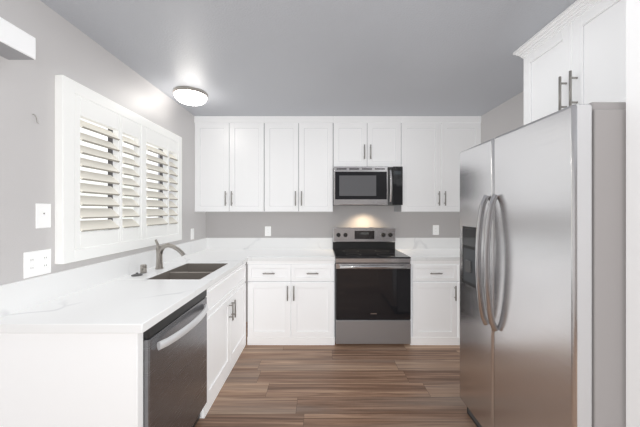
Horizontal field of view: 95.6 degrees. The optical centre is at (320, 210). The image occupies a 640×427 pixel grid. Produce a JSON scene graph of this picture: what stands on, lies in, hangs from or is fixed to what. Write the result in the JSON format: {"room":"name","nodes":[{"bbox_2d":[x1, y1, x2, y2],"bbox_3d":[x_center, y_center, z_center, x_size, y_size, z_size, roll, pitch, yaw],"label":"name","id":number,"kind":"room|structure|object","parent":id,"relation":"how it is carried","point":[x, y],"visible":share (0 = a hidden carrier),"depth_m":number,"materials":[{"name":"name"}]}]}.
{"room":"kitchen","nodes":[
{"label":"kitchen","id":0,"kind":"room"},
{"bbox_2d":[0,0,205,284],"bbox_3d":[-1.502,0.150,0.695,0.150,2.440,5.790,0,0,0],"label":"wall","id":1,"kind":"structure","parent":0,"point":[27,87],"depth_m":1.50,"materials":[{"name":"paint"}]},
{"bbox_2d":[0,17,35,59],"bbox_3d":[-1.364,-0.739,0.813,0.124,0.102,1.026,0,0,0],"label":"box","id":2,"kind":"object","parent":1,"relation":"attached to","point":[15,44],"visible":1,"depth_m":1.25,"materials":[{"name":"white"}]},
{"bbox_2d":[23,249,50,278],"bbox_3d":[-1.422,0.262,1.458,0.008,0.125,0.140,0,0,0],"label":"outlet","id":3,"kind":"object","parent":1,"relation":"attached to","point":[35,263],"visible":1,"depth_m":1.45,"materials":[{"name":"white plastic"}]},
{"bbox_2d":[36,204,50,228],"bbox_3d":[-1.423,0.025,1.487,0.008,0.125,0.080,0,0,0],"label":"switch plate","id":4,"kind":"object","parent":1,"relation":"attached to","point":[43,211],"visible":1,"depth_m":1.48,"materials":[{"name":"white plastic"}]},
{"bbox_2d":[55,75,181,263],"bbox_3d":[-1.464,-0.223,2.215,0.186,1.015,1.330,0,0,0],"label":"window shutters","id":5,"kind":"object","parent":1,"relation":"attached to","point":[74,101],"visible":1,"depth_m":1.91,"materials":[{"name":"white wood"}]},
{"bbox_2d":[191,228,193,239],"bbox_3d":[-1.422,0.255,3.210,0.008,0.120,0.075,0,0,0],"label":"outlet","id":6,"kind":"object","parent":1,"relation":"attached to","point":[192,230],"visible":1,"depth_m":3.20,"materials":[{"name":"white plastic"}]},
{"bbox_2d":[40,0,575,115],"bbox_3d":[0.189,-1.120,0.695,3.531,0.100,6.090,0,0,0],"label":"ceiling","id":7,"kind":"structure","parent":0,"point":[249,57],"depth_m":1.91,"materials":[{"name":"grey paint"}]},
{"bbox_2d":[173,86,207,105],"bbox_3d":[-1.176,-1.018,2.620,0.294,0.101,0.294,0,0,0],"label":"ceiling light fixture","id":8,"kind":"object","parent":7,"relation":"attached to","point":[188,95],"depth_m":2.53,"materials":[{"name":"white glass"}]},
{"bbox_2d":[206,206,459,321],"bbox_3d":[0.189,0.150,3.665,3.531,2.440,0.150,0,0,0],"label":"wall","id":9,"kind":"structure","parent":0,"point":[218,224],"depth_m":3.59,"materials":[{"name":"paint"}]},
{"bbox_2d":[194,116,264,211],"bbox_3d":[-1.033,-0.529,3.406,0.784,1.078,0.365,0,0,0],"label":"upper cabinet","id":10,"kind":"object","parent":9,"relation":"attached to","point":[229,150],"visible":0.98,"depth_m":3.27,"materials":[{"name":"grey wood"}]},
{"bbox_2d":[265,226,270,235],"bbox_3d":[-0.656,0.250,3.585,0.075,0.120,0.008,0,0,0],"label":"wall outlet","id":11,"kind":"object","parent":9,"relation":"attached to","point":[267,228],"visible":1,"depth_m":3.58,"materials":[{"name":"white plastic"}]},
{"bbox_2d":[264,116,332,211],"bbox_3d":[-0.252,-0.529,3.406,0.775,1.078,0.365,0,0,0],"label":"upper cabinet","id":12,"kind":"object","parent":9,"relation":"attached to","point":[298,149],"visible":1,"depth_m":3.27,"materials":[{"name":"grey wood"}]},
{"bbox_2d":[333,116,400,167],"bbox_3d":[0.520,-0.780,3.406,0.765,0.575,0.365,0,0,0],"label":"upper cabinet","id":13,"kind":"object","parent":9,"relation":"attached to","point":[357,140],"visible":0.84,"depth_m":3.26,"materials":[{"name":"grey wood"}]},
{"bbox_2d":[333,166,402,205],"bbox_3d":[0.520,-0.278,3.369,0.759,0.424,0.437,0,0,0],"label":"microwave","id":14,"kind":"object","parent":13,"relation":"attached to","point":[352,185],"visible":1,"depth_m":3.19,"materials":[{"name":"grey metal"}]},
{"bbox_2d":[433,225,438,234],"bbox_3d":[1.420,0.235,3.585,0.075,0.120,0.008,0,0,0],"label":"wall outlet","id":15,"kind":"object","parent":9,"relation":"attached to","point":[435,227],"visible":1,"depth_m":3.58,"materials":[{"name":"white plastic"}]},
{"bbox_2d":[394,116,480,211],"bbox_3d":[1.353,-0.529,3.406,0.897,1.078,0.365,0,0,0],"label":"upper cabinet","id":16,"kind":"object","parent":9,"relation":"attached to","point":[431,146],"visible":0.84,"depth_m":3.27,"materials":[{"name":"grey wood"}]},
{"bbox_2d":[195,322,476,426],"bbox_3d":[0.189,1.420,0.695,3.531,0.100,6.090,0,0,0],"label":"floor","id":17,"kind":"structure","parent":0,"point":[337,385],"depth_m":2.24,"materials":[{"name":"brown wood"}]},
{"bbox_2d":[0,333,142,426],"bbox_3d":[-1.099,0.938,1.239,0.651,0.864,0.050,0,0,0],"label":"peninsula end panel","id":18,"kind":"object","parent":17,"relation":"on","point":[47,379],"visible":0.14,"depth_m":1.22,"materials":[{"name":"white wood"}]},
{"bbox_2d":[143,289,207,426],"bbox_3d":[-1.017,0.940,1.590,0.666,0.861,0.644,0,0,0],"label":"dishwasher","id":19,"kind":"object","parent":17,"relation":"on","point":[175,347],"visible":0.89,"depth_m":1.50,"materials":[{"name":"grey metal"}]},
{"bbox_2d":[200,263,245,417],"bbox_3d":[-1.074,0.938,2.445,0.702,0.864,1.057,0,0,0],"label":"base cabinet","id":20,"kind":"object","parent":17,"relation":"on","point":[226,299],"visible":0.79,"depth_m":2.32,"materials":[{"name":"white wood"}]},
{"bbox_2d":[0,238,334,332],"bbox_3d":[-0.641,0.417,2.390,1.568,0.175,2.395,0,0,0],"label":"countertop","id":21,"kind":"structure","parent":20,"relation":"on","point":[101,297],"depth_m":1.63,"materials":[{"name":"stone"}]},
{"bbox_2d":[140,264,146,272],"bbox_3d":[-1.331,0.433,2.175,0.043,0.062,0.044,0,0,0],"label":"air gap cap","id":22,"kind":"object","parent":21,"relation":"on","point":[143,268],"visible":0.98,"depth_m":2.16,"materials":[{"name":"silver metal"}]},
{"bbox_2d":[155,239,184,268],"bbox_3d":[-1.213,0.345,2.337,0.239,0.238,0.060,0,0,0],"label":"faucet","id":23,"kind":"object","parent":21,"relation":"on","point":[159,248],"visible":1,"depth_m":2.32,"materials":[{"name":"silver metal"}]},
{"bbox_2d":[149,263,227,278],"bbox_3d":[-1.012,0.576,2.288,0.402,0.214,0.652,0,0,0],"label":"double-bowl sink","id":24,"kind":"object","parent":21,"relation":"in","point":[189,270],"visible":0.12,"depth_m":2.38,"materials":[{"name":"silver metal"}]},
{"bbox_2d":[247,261,334,344],"bbox_3d":[-0.306,0.938,3.252,0.893,0.864,0.672,0,0,0],"label":"base cabinet","id":25,"kind":"object","parent":17,"relation":"on","point":[290,302],"visible":0.95,"depth_m":2.96,"materials":[{"name":"white wood"}]},
{"bbox_2d":[333,227,410,343],"bbox_3d":[0.526,0.786,3.221,0.759,1.168,0.735,0,0,0],"label":"stove","id":26,"kind":"object","parent":17,"relation":"on","point":[373,278],"visible":1,"depth_m":2.91,"materials":[{"name":"grey"}]},
{"bbox_2d":[410,261,459,344],"bbox_3d":[1.359,0.938,3.252,0.887,0.864,0.672,0,0,0],"label":"base cabinet","id":27,"kind":"object","parent":17,"relation":"on","point":[435,285],"visible":0.56,"depth_m":2.96,"materials":[{"name":"white wood"}]},
{"bbox_2d":[395,238,459,260],"bbox_3d":[1.356,0.417,3.256,0.892,0.175,0.663,0,0,0],"label":"countertop","id":28,"kind":"structure","parent":27,"relation":"on","point":[418,249],"depth_m":3.57,"materials":[{"name":"stone"}]},
{"bbox_2d":[460,102,625,426],"bbox_3d":[1.304,0.478,1.527,0.873,1.784,0.900,0,0,0],"label":"refrigerator","id":29,"kind":"object","parent":17,"relation":"on","point":[543,200],"visible":0.98,"depth_m":1.20,"materials":[{"name":"grey metal"}]},
{"bbox_2d":[626,0,639,426],"bbox_3d":[1.443,0.151,0.709,0.719,2.438,0.718,0,0,0],"label":"pantry cabinet","id":30,"kind":"object","parent":17,"relation":"on","point":[632,6],"visible":1,"depth_m":1.04,"materials":[{"name":"white wood"}]},
{"bbox_2d":[481,91,523,142],"bbox_3d":[1.879,0.150,0.695,0.150,2.440,5.790,0,0,0],"label":"wall","id":31,"kind":"structure","parent":0,"point":[508,116],"depth_m":2.87,"materials":[{"name":"paint"}]},
{"bbox_2d":[513,0,625,124],"bbox_3d":[1.548,-0.749,1.567,0.509,0.638,0.784,0,0,0],"label":"upper cabinet","id":32,"kind":"object","parent":31,"relation":"attached to","point":[579,57],"visible":0.65,"depth_m":1.51,"materials":[{"name":"white wood"}]},
{"label":"outside","id":33,"kind":"structure","parent":0,"visible":0},
{"bbox_2d":[80,118,157,231],"bbox_3d":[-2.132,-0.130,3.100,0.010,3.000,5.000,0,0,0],"label":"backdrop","id":34,"kind":"structure","parent":33,"point":[82,130],"depth_m":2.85,"materials":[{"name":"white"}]}
]}

